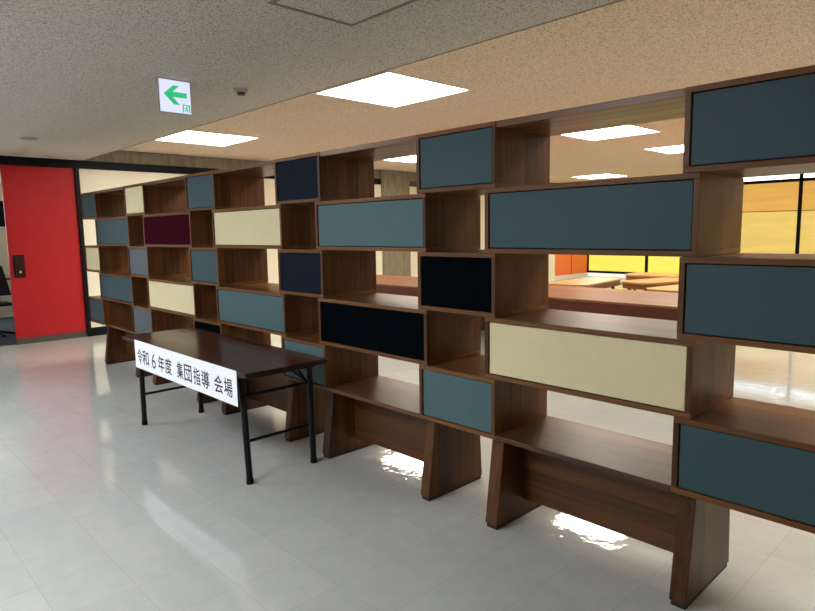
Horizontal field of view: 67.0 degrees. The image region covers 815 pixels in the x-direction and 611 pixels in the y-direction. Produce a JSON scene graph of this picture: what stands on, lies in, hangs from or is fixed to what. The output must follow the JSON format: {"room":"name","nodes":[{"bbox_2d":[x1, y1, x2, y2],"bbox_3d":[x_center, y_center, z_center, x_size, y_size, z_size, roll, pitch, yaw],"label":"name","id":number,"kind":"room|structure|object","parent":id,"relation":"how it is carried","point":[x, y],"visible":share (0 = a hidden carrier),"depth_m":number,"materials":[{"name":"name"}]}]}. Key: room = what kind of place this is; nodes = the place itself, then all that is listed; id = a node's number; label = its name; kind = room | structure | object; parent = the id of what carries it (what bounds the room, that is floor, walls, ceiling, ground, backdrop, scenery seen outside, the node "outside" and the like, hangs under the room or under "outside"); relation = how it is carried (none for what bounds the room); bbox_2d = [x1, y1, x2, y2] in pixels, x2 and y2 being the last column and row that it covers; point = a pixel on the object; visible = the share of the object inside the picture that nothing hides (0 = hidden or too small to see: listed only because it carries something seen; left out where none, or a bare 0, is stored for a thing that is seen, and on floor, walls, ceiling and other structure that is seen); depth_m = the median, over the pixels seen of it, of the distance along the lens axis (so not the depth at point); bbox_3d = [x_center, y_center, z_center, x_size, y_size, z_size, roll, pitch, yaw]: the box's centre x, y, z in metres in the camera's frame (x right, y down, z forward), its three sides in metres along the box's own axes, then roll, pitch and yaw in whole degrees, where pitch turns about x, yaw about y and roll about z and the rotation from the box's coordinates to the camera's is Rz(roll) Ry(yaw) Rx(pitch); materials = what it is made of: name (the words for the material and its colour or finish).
{"room":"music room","nodes":[
{"label":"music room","id":0,"kind":"room"},
{"bbox_2d":[0,182,13,317],"bbox_3d":[-8.595,-0.889,10.485,4.590,2.499,0.085,-7,10,-43],"label":"wall","id":1,"kind":"structure","parent":0,"point":[5,311],"depth_m":11.49,"materials":[{"name":"beige paint"}]},
{"bbox_2d":[0,201,4,226],"bbox_3d":[-7.616,-1.681,11.266,0.425,0.468,0.026,-7,10,-43],"label":"notice board","id":2,"kind":"object","parent":1,"relation":"attached to","point":[2,219],"visible":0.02,"depth_m":11.37,"materials":[{"name":"black metal"}]},
{"bbox_2d":[0,0,618,159],"bbox_3d":[-2.208,-1.437,1.932,6.112,0.276,13.728,-7,10,-43],"label":"ceiling","id":3,"kind":"structure","parent":0,"point":[77,77],"depth_m":3.74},
{"bbox_2d":[19,137,38,140],"bbox_3d":[-4.220,-1.857,6.867,0.196,0.015,0.196,-7,10,-43],"label":"ceiling speaker","id":4,"kind":"object","parent":3,"relation":"attached to","point":[21,138],"visible":1,"depth_m":6.83,"materials":[{"name":"grey plastic"}]},
{"bbox_2d":[155,77,191,115],"bbox_3d":[-1.667,-1.488,4.392,0.238,0.231,0.054,-7,10,-43],"label":"exit sign","id":5,"kind":"object","parent":3,"relation":"hanging from","point":[173,96],"visible":1,"depth_m":4.36,"materials":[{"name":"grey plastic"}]},
{"bbox_2d":[234,88,248,95],"bbox_3d":[-1.268,-1.625,4.692,0.112,0.044,0.112,-7,10,-43],"label":"smoke detector","id":6,"kind":"object","parent":3,"relation":"attached to","point":[240,91],"visible":1,"depth_m":4.66,"materials":[{"name":"grey plastic"}]},
{"bbox_2d":[267,0,417,26],"bbox_3d":[-0.304,-1.446,2.923,0.514,0.005,0.510,-7,10,-43],"label":"access hatch","id":7,"kind":"object","parent":3,"relation":"attached to","point":[351,13],"visible":1,"depth_m":3.01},
{"bbox_2d":[84,150,552,183],"bbox_3d":[0.302,-2.884,13.913,14.204,0.200,0.187,-7,10,-43],"label":"wall","id":8,"kind":"structure","parent":0,"point":[119,156],"depth_m":9.94,"materials":[{"name":"beige paint"}]},
{"bbox_2d":[83,0,623,160],"bbox_3d":[-0.084,-1.610,4.136,0.010,0.029,13.472,-7,10,-43],"label":"trim","id":9,"kind":"structure","parent":8,"relation":"attached to","point":[619,0],"depth_m":3.99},
{"bbox_2d":[79,169,586,327],"bbox_3d":[0.355,-1.444,14.011,14.265,2.467,0.085,-7,10,-43],"label":"wall","id":10,"kind":"structure","parent":0,"point":[91,180],"depth_m":11.09,"materials":[{"name":"beige paint"}]},
{"bbox_2d":[0,165,86,344],"bbox_3d":[-5.138,-0.718,8.748,0.908,2.466,0.094,-7,10,-43],"label":"door","id":11,"kind":"structure","parent":10,"relation":"in","point":[40,205],"depth_m":8.73,"materials":[{"name":"red paint"}]},
{"bbox_2d":[74,168,91,336],"bbox_3d":[-4.792,-0.763,9.082,0.054,2.467,0.085,-7,10,-43],"label":"trim","id":12,"kind":"structure","parent":10,"relation":"attached to","point":[76,170],"depth_m":9.04,"materials":[{"name":"black metal"}]},
{"bbox_2d":[91,326,106,335],"bbox_3d":[-2.656,0.116,11.260,5.850,0.128,0.110,-7,10,-43],"label":"baseboard","id":13,"kind":"structure","parent":10,"relation":"attached to","point":[102,330],"depth_m":9.29,"materials":[{"name":"black metal"}]},
{"bbox_2d":[0,155,380,184],"bbox_3d":[-4.795,-2.052,8.973,11.628,0.117,0.110,-7,10,-43],"label":"trim","id":14,"kind":"structure","parent":10,"relation":"attached to","point":[4,160],"depth_m":9.13,"materials":[{"name":"black metal"}]},
{"bbox_2d":[409,181,415,186],"bbox_3d":[2.742,-3.033,16.133,7.608,0.117,0.094,-7,10,-43],"label":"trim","id":15,"kind":"structure","parent":10,"relation":"attached to","point":[412,183],"depth_m":13.58,"materials":[{"name":"brown wood"}]},
{"bbox_2d":[555,273,587,280],"bbox_3d":[4.878,-0.873,18.412,1.810,0.128,0.102,-7,10,-43],"label":"baseboard","id":16,"kind":"structure","parent":10,"relation":"attached to","point":[579,275],"depth_m":18.34,"materials":[{"name":"white ceramic"}]},
{"bbox_2d":[380,170,410,276],"bbox_3d":[-0.329,-1.518,13.427,0.790,2.775,0.306,-7,10,-43],"label":"pillar","id":17,"kind":"structure","parent":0,"point":[393,182],"depth_m":13.26,"materials":[{"name":"concrete"}]},
{"bbox_2d":[0,277,814,610],"bbox_3d":[1.779,0.482,8.546,20.570,0.085,17.425,-7,10,-43],"label":"floor","id":18,"kind":"structure","parent":0,"point":[102,509],"depth_m":3.17,"materials":[{"name":"tile"}]},
{"bbox_2d":[0,266,14,336],"bbox_3d":[-6.233,-0.067,9.327,0.443,1.071,0.469,-7,10,-43],"label":"office chair","id":19,"kind":"object","parent":18,"relation":"on","point":[4,288],"visible":0.9,"depth_m":9.20,"materials":[{"name":"black fabric"}]},
{"bbox_2d":[105,320,152,377],"bbox_3d":[-3.031,0.461,6.986,0.471,0.484,1.027,-7,10,-43],"label":"bench base","id":20,"kind":"object","parent":18,"relation":"on","point":[118,350],"visible":0.41,"depth_m":7.20,"materials":[{"name":"brown wood"}]},
{"bbox_2d":[88,295,131,324],"bbox_3d":[-3.534,0.038,7.471,0.455,0.304,0.527,-7,10,-43],"label":"shelf box","id":21,"kind":"object","parent":20,"relation":"on","point":[102,311],"visible":0.63,"depth_m":7.25,"materials":[{"name":"brown wood"}]},
{"bbox_2d":[131,304,192,333],"bbox_3d":[-2.550,0.147,6.448,0.455,0.304,0.527,-7,10,-43],"label":"shelf box","id":22,"kind":"object","parent":20,"relation":"on","point":[145,320],"visible":0.52,"depth_m":6.25,"materials":[{"name":"brown wood"}]},
{"bbox_2d":[99,271,147,305],"bbox_3d":[-3.047,-0.210,6.922,0.455,0.304,1.024,-7,10,-43],"label":"shelf box","id":23,"kind":"object","parent":22,"relation":"on","point":[120,287],"visible":0.71,"depth_m":6.62,"materials":[{"name":"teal wood"}]},
{"bbox_2d":[84,245,128,272],"bbox_3d":[-3.544,-0.570,7.397,0.455,0.310,0.527,-7,10,-43],"label":"shelf box","id":24,"kind":"object","parent":23,"relation":"on","point":[100,259],"visible":0.8,"depth_m":7.18,"materials":[{"name":"brown wood"}]},
{"bbox_2d":[127,246,189,277],"bbox_3d":[-2.560,-0.462,6.374,0.455,0.310,0.527,-7,10,-43],"label":"shelf box","id":25,"kind":"object","parent":23,"relation":"on","point":[144,262],"visible":0.8,"depth_m":6.18,"materials":[{"name":"brown wood"}]},
{"bbox_2d":[95,216,143,245],"bbox_3d":[-3.057,-0.823,6.848,0.455,0.306,1.024,-7,10,-43],"label":"shelf box","id":26,"kind":"object","parent":25,"relation":"on","point":[126,230],"visible":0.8,"depth_m":6.51,"materials":[{"name":"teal wood"}]},
{"bbox_2d":[80,191,124,219],"bbox_3d":[-3.554,-1.182,7.323,0.455,0.306,0.527,-7,10,-43],"label":"shelf box","id":27,"kind":"object","parent":26,"relation":"on","point":[94,206],"visible":0.73,"depth_m":7.11,"materials":[{"name":"brown wood"}]},
{"bbox_2d":[123,183,186,215],"bbox_3d":[-2.569,-1.074,6.299,0.455,0.306,0.527,-7,10,-43],"label":"shelf box","id":28,"kind":"object","parent":26,"relation":"on","point":[139,199],"visible":0.77,"depth_m":6.11,"materials":[{"name":"brown wood"}]},
{"bbox_2d":[95,186,123,194],"bbox_3d":[-3.063,-1.265,6.796,0.448,0.030,0.894,-7,10,-43],"label":"board","id":29,"kind":"object","parent":28,"relation":"attached to","point":[118,190],"visible":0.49,"depth_m":6.76,"materials":[{"name":"brown wood"}]},
{"bbox_2d":[147,276,216,317],"bbox_3d":[-2.049,-0.100,5.886,0.455,0.304,1.062,-7,10,-43],"label":"shelf box","id":30,"kind":"object","parent":22,"relation":"on","point":[178,295],"visible":0.67,"depth_m":5.58,"materials":[{"name":"brown wood"}]},
{"bbox_2d":[189,247,267,285],"bbox_3d":[-1.549,-0.350,5.324,0.455,0.310,0.527,-7,10,-43],"label":"shelf box","id":31,"kind":"object","parent":30,"relation":"on","point":[212,266],"visible":0.9,"depth_m":5.14,"materials":[{"name":"brown wood"}]},
{"bbox_2d":[142,211,213,246],"bbox_3d":[-2.059,-0.713,5.811,0.455,0.306,1.062,-7,10,-43],"label":"shelf box","id":32,"kind":"object","parent":31,"relation":"on","point":[191,228],"visible":0.8,"depth_m":5.46,"materials":[{"name":"brown wood"}]},
{"bbox_2d":[185,170,264,211],"bbox_3d":[-1.559,-0.963,5.249,0.455,0.306,0.527,-7,10,-43],"label":"shelf box","id":33,"kind":"object","parent":32,"relation":"on","point":[208,191],"visible":0.77,"depth_m":5.07,"materials":[{"name":"brown wood"}]},
{"bbox_2d":[143,176,184,186],"bbox_3d":[-2.065,-1.155,5.759,0.448,0.030,0.932,-7,10,-43],"label":"board","id":34,"kind":"object","parent":33,"relation":"attached to","point":[179,181],"visible":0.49,"depth_m":5.71,"materials":[{"name":"brown wood"}]},
{"bbox_2d":[153,374,218,403],"bbox_3d":[-2.033,0.571,5.949,0.471,0.484,1.065,-7,10,-43],"label":"bench base","id":35,"kind":"object","parent":18,"relation":"on","point":[157,380],"visible":0.07,"depth_m":6.15,"materials":[{"name":"brown wood"}]},
{"bbox_2d":[193,316,270,344],"bbox_3d":[-1.539,0.258,5.397,0.455,0.304,0.527,-7,10,-43],"label":"shelf box","id":36,"kind":"object","parent":35,"relation":"on","point":[211,324],"visible":0.27,"depth_m":5.22,"materials":[{"name":"brown wood"}]},
{"bbox_2d":[123,327,327,484],"bbox_3d":[-1.384,0.636,4.450,0.588,0.697,1.959,-7,10,-43],"label":"folding table","id":37,"kind":"object","parent":18,"relation":"on","point":[249,359],"visible":0.86,"depth_m":4.01,"materials":[{"name":"laminate"}]},
{"bbox_2d":[134,339,151,372],"bbox_3d":[-1.978,0.378,4.606,0.002,0.214,0.317,-7,10,-43],"label":"paper sheet","id":38,"kind":"object","parent":37,"relation":"attached to","point":[142,350],"visible":1,"depth_m":4.61,"materials":[{"name":"white paper"}]},
{"bbox_2d":[150,345,176,382],"bbox_3d":[-1.724,0.405,4.340,0.002,0.212,0.430,-7,10,-43],"label":"paper sheet","id":39,"kind":"object","parent":37,"relation":"attached to","point":[163,363],"visible":1,"depth_m":4.33,"materials":[{"name":"white paper"}]},
{"bbox_2d":[175,352,193,389],"bbox_3d":[-1.483,0.432,4.092,0.002,0.214,0.275,-7,10,-43],"label":"paper sheet","id":40,"kind":"object","parent":37,"relation":"attached to","point":[184,369],"visible":1,"depth_m":4.09,"materials":[{"name":"white paper"}]},
{"bbox_2d":[192,358,213,396],"bbox_3d":[-1.298,0.452,3.898,0.002,0.212,0.274,-7,10,-43],"label":"paper sheet","id":41,"kind":"object","parent":37,"relation":"attached to","point":[202,370],"visible":1,"depth_m":3.89,"materials":[{"name":"white paper"}]},
{"bbox_2d":[212,364,237,406],"bbox_3d":[-1.099,0.475,3.693,0.002,0.214,0.310,-7,10,-43],"label":"paper sheet","id":42,"kind":"object","parent":37,"relation":"attached to","point":[224,379],"visible":1,"depth_m":3.69,"materials":[{"name":"white paper"}]},
{"bbox_2d":[221,373,326,441],"bbox_3d":[-1.035,0.681,4.912,0.471,0.484,1.030,-7,10,-43],"label":"bench base","id":43,"kind":"object","parent":18,"relation":"on","point":[294,400],"visible":0.32,"depth_m":4.59,"materials":[{"name":"brown wood"}]},
{"bbox_2d":[281,332,378,389],"bbox_3d":[-0.553,0.367,4.373,0.455,0.304,0.527,-7,10,-43],"label":"shelf box","id":44,"kind":"object","parent":43,"relation":"on","point":[343,365],"visible":0.7,"depth_m":4.16,"materials":[{"name":"brown wood"}]},
{"bbox_2d":[216,283,318,336],"bbox_3d":[-1.051,0.010,4.848,0.455,0.304,1.026,-7,10,-43],"label":"shelf box","id":45,"kind":"object","parent":44,"relation":"on","point":[261,307],"visible":0.77,"depth_m":4.53,"materials":[{"name":"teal wood"}]},
{"bbox_2d":[277,248,376,297],"bbox_3d":[-0.563,-0.242,4.299,0.455,0.310,0.527,-7,10,-43],"label":"shelf box","id":46,"kind":"object","parent":45,"relation":"on","point":[310,272],"visible":0.95,"depth_m":4.12,"materials":[{"name":"brown wood"}]},
{"bbox_2d":[212,204,315,248],"bbox_3d":[-1.061,-0.603,4.774,0.455,0.306,1.026,-7,10,-43],"label":"shelf box","id":47,"kind":"object","parent":46,"relation":"on","point":[281,226],"visible":0.84,"depth_m":4.43,"materials":[{"name":"brown wood"}]},
{"bbox_2d":[274,152,374,204],"bbox_3d":[-0.573,-0.854,4.224,0.455,0.306,0.527,-7,10,-43],"label":"shelf box","id":48,"kind":"object","parent":47,"relation":"on","point":[306,179],"visible":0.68,"depth_m":4.04,"materials":[{"name":"brown wood"}]},
{"bbox_2d":[214,160,273,176],"bbox_3d":[-1.067,-1.045,4.721,0.448,0.030,0.896,-7,10,-43],"label":"board","id":49,"kind":"object","parent":48,"relation":"attached to","point":[261,169],"visible":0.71,"depth_m":4.69,"materials":[{"name":"brown wood"}]},
{"bbox_2d":[320,135,415,160],"bbox_3d":[-0.091,-0.938,3.708,0.448,0.030,0.865,-7,10,-43],"label":"board","id":50,"kind":"object","parent":48,"relation":"attached to","point":[404,146],"visible":0.71,"depth_m":3.67,"materials":[{"name":"brown wood"}]},
{"bbox_2d":[322,375,481,500],"bbox_3d":[-0.060,0.789,3.899,0.471,0.484,0.998,-7,10,-43],"label":"bench base","id":51,"kind":"object","parent":18,"relation":"on","point":[382,411],"visible":0.8,"depth_m":3.83,"materials":[{"name":"brown wood"}]},
{"bbox_2d":[419,354,546,439],"bbox_3d":[0.411,0.473,3.371,0.455,0.304,0.527,-7,10,-43],"label":"shelf box","id":52,"kind":"object","parent":51,"relation":"on","point":[456,393],"visible":0.84,"depth_m":3.20,"materials":[{"name":"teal wood"}]},
{"bbox_2d":[318,293,480,365],"bbox_3d":[-0.076,0.117,3.835,0.455,0.304,0.995,-7,10,-43],"label":"shelf box","id":53,"kind":"object","parent":52,"relation":"on","point":[392,326],"visible":0.84,"depth_m":3.57,"materials":[{"name":"brown wood"}]},
{"bbox_2d":[417,249,548,317],"bbox_3d":[0.401,-0.136,3.297,0.455,0.310,0.527,-7,10,-43],"label":"shelf box","id":54,"kind":"object","parent":53,"relation":"on","point":[476,282],"visible":0.93,"depth_m":3.12,"materials":[{"name":"brown wood"}]},
{"bbox_2d":[315,193,480,251],"bbox_3d":[-0.086,-0.496,3.760,0.455,0.306,0.995,-7,10,-43],"label":"shelf box","id":55,"kind":"object","parent":54,"relation":"on","point":[425,222],"visible":1,"depth_m":3.47,"materials":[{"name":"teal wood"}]},
{"bbox_2d":[416,121,549,195],"bbox_3d":[0.392,-0.748,3.222,0.455,0.306,0.527,-7,10,-43],"label":"shelf box","id":56,"kind":"object","parent":55,"relation":"on","point":[471,159],"visible":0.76,"depth_m":3.04,"materials":[{"name":"brown wood"}]},
{"bbox_2d":[376,274,677,330],"bbox_3d":[0.927,0.049,8.981,1.318,0.697,6.715,-7,10,-43],"label":"counter","id":57,"kind":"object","parent":18,"relation":"on","point":[620,302],"depth_m":7.09,"materials":[{"name":"brown wood"}]},
{"bbox_2d":[549,277,620,288],"bbox_3d":[2.725,-0.031,9.401,0.612,0.697,1.488,5,9,40],"label":"table","id":58,"kind":"object","parent":18,"relation":"on","point":[592,282],"visible":0.52,"depth_m":9.22,"materials":[{"name":"beige wood"}]},
{"bbox_2d":[485,416,729,609],"bbox_3d":[0.906,0.895,2.895,0.471,0.484,1.001,-7,10,-43],"label":"bench base","id":59,"kind":"object","parent":18,"relation":"on","point":[617,482],"visible":0.77,"depth_m":2.82,"materials":[{"name":"brown wood"}]},
{"bbox_2d":[671,397,814,533],"bbox_3d":[1.378,0.580,2.366,0.455,0.304,0.527,-7,10,-43],"label":"shelf box","id":60,"kind":"object","parent":59,"relation":"on","point":[750,457],"visible":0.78,"depth_m":2.24,"materials":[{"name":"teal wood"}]},
{"bbox_2d":[485,309,735,419],"bbox_3d":[0.890,0.224,2.832,0.455,0.304,0.998,-7,10,-43],"label":"shelf box","id":61,"kind":"object","parent":60,"relation":"on","point":[633,362],"visible":0.91,"depth_m":2.60,"materials":[{"name":"brown wood"}]},
{"bbox_2d":[677,253,814,353],"bbox_3d":[1.368,-0.029,2.292,0.455,0.310,0.527,-7,10,-43],"label":"shelf box","id":62,"kind":"object","parent":61,"relation":"on","point":[757,300],"visible":0.97,"depth_m":2.16,"materials":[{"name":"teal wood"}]},
{"bbox_2d":[485,172,743,256],"bbox_3d":[0.880,-0.390,2.757,0.455,0.306,0.998,-7,10,-43],"label":"shelf box","id":63,"kind":"object","parent":62,"relation":"on","point":[698,214],"visible":1,"depth_m":2.49,"materials":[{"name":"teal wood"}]},
{"bbox_2d":[683,65,814,177],"bbox_3d":[1.358,-0.641,2.218,0.455,0.306,0.527,-7,10,-43],"label":"shelf box","id":64,"kind":"object","parent":63,"relation":"on","point":[760,125],"visible":0.96,"depth_m":2.10,"materials":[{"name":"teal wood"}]},
{"bbox_2d":[496,88,685,135],"bbox_3d":[0.874,-0.831,2.705,0.448,0.030,0.868,-7,10,-43],"label":"board","id":65,"kind":"object","parent":64,"relation":"attached to","point":[667,105],"visible":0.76,"depth_m":2.63,"materials":[{"name":"brown wood"}]},
{"bbox_2d":[622,278,678,289],"bbox_3d":[3.762,-0.035,9.299,1.105,0.697,0.561,-5,8,-29],"label":"table","id":66,"kind":"object","parent":18,"relation":"on","point":[639,284],"visible":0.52,"depth_m":9.02,"materials":[{"name":"brown wood"}]},
{"bbox_2d":[625,272,678,290],"bbox_3d":[4.338,-0.172,10.348,0.722,0.697,1.287,-7,10,-43],"label":"table","id":67,"kind":"object","parent":18,"relation":"on","point":[638,275],"visible":0.29,"depth_m":10.33,"materials":[{"name":"brown wood"}]},
{"bbox_2d":[647,284,677,292],"bbox_3d":[3.751,0.097,8.213,1.275,0.697,0.595,-6,8,-35],"label":"table","id":68,"kind":"object","parent":18,"relation":"on","point":[669,288],"visible":0.12,"depth_m":7.97,"materials":[{"name":"beige wood"}]},
{"bbox_2d":[121,0,814,182],"bbox_3d":[5.116,-2.522,9.042,14.501,0.102,13.982,-7,10,-43],"label":"ceiling","id":69,"kind":"structure","parent":0,"point":[624,49],"depth_m":5.31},
{"bbox_2d":[155,130,259,145],"bbox_3d":[-2.712,-2.252,8.312,1.020,0.010,1.020,-7,10,-43],"label":"recessed light","id":70,"kind":"object","parent":69,"relation":"in","point":[188,136],"visible":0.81,"depth_m":8.28,"materials":[{"name":"white plastic"}]},
{"bbox_2d":[314,71,470,107],"bbox_3d":[-0.140,-1.972,5.670,1.020,0.010,1.020,-7,10,-43],"label":"recessed light","id":71,"kind":"object","parent":69,"relation":"in","point":[387,88],"visible":1,"depth_m":5.62,"materials":[{"name":"white plastic"}]},
{"bbox_2d":[386,155,415,162],"bbox_3d":[0.081,-2.611,10.902,1.020,0.010,1.020,-7,10,-43],"label":"recessed light","id":72,"kind":"object","parent":69,"relation":"in","point":[411,159],"visible":0.27,"depth_m":11.10,"materials":[{"name":"white plastic"}]},
{"bbox_2d":[574,174,625,178],"bbox_3d":[4.809,-3.238,15.445,1.020,0.010,1.020,-7,10,-43],"label":"recessed light","id":73,"kind":"object","parent":69,"relation":"in","point":[597,176],"visible":1,"depth_m":15.43,"materials":[{"name":"white plastic"}]},
{"bbox_2d":[562,125,660,140],"bbox_3d":[2.705,-2.341,8.333,1.020,0.010,1.020,-7,10,-43],"label":"recessed light","id":74,"kind":"object","parent":69,"relation":"in","point":[630,130],"visible":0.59,"depth_m":8.38,"materials":[{"name":"white plastic"}]},
{"bbox_2d":[644,144,683,153],"bbox_3d":[4.602,-2.590,10.133,1.020,0.010,1.020,-7,10,-43],"label":"recessed light","id":75,"kind":"object","parent":69,"relation":"in","point":[672,149],"visible":0.49,"depth_m":10.24,"materials":[{"name":"white plastic"}]},
{"bbox_3d":[10.200,-3.127,13.871,0.085,0.021,13.472,-7,10,-43],"label":"wall","id":76,"kind":"structure","parent":0,"visible":0},
{"bbox_2d":[587,255,644,277],"bbox_3d":[6.176,-2.199,18.199,0.076,2.737,1.908,-7,10,-43],"label":"window","id":77,"kind":"structure","parent":76,"relation":"in","point":[597,265],"depth_m":18.36,"materials":[{"name":"yellow glass"}]},
{"bbox_2d":[645,256,679,273],"bbox_3d":[7.469,-2.057,16.855,0.076,2.737,1.908,-7,10,-43],"label":"window","id":78,"kind":"structure","parent":76,"relation":"in","point":[653,264],"depth_m":17.32,"materials":[{"name":"yellow glass"}]},
{"bbox_2d":[740,174,800,253],"bbox_3d":[8.762,-1.914,15.512,0.076,2.737,1.908,-7,10,-43],"label":"window","id":79,"kind":"structure","parent":76,"relation":"in","point":[770,203],"depth_m":15.24,"materials":[{"name":"orange glass"}]},
{"bbox_2d":[795,173,814,253],"bbox_3d":[10.055,-1.772,14.168,0.076,2.737,1.908,-7,10,-43],"label":"window","id":80,"kind":"structure","parent":76,"relation":"in","point":[805,229],"depth_m":14.68,"materials":[{"name":"orange glass"}]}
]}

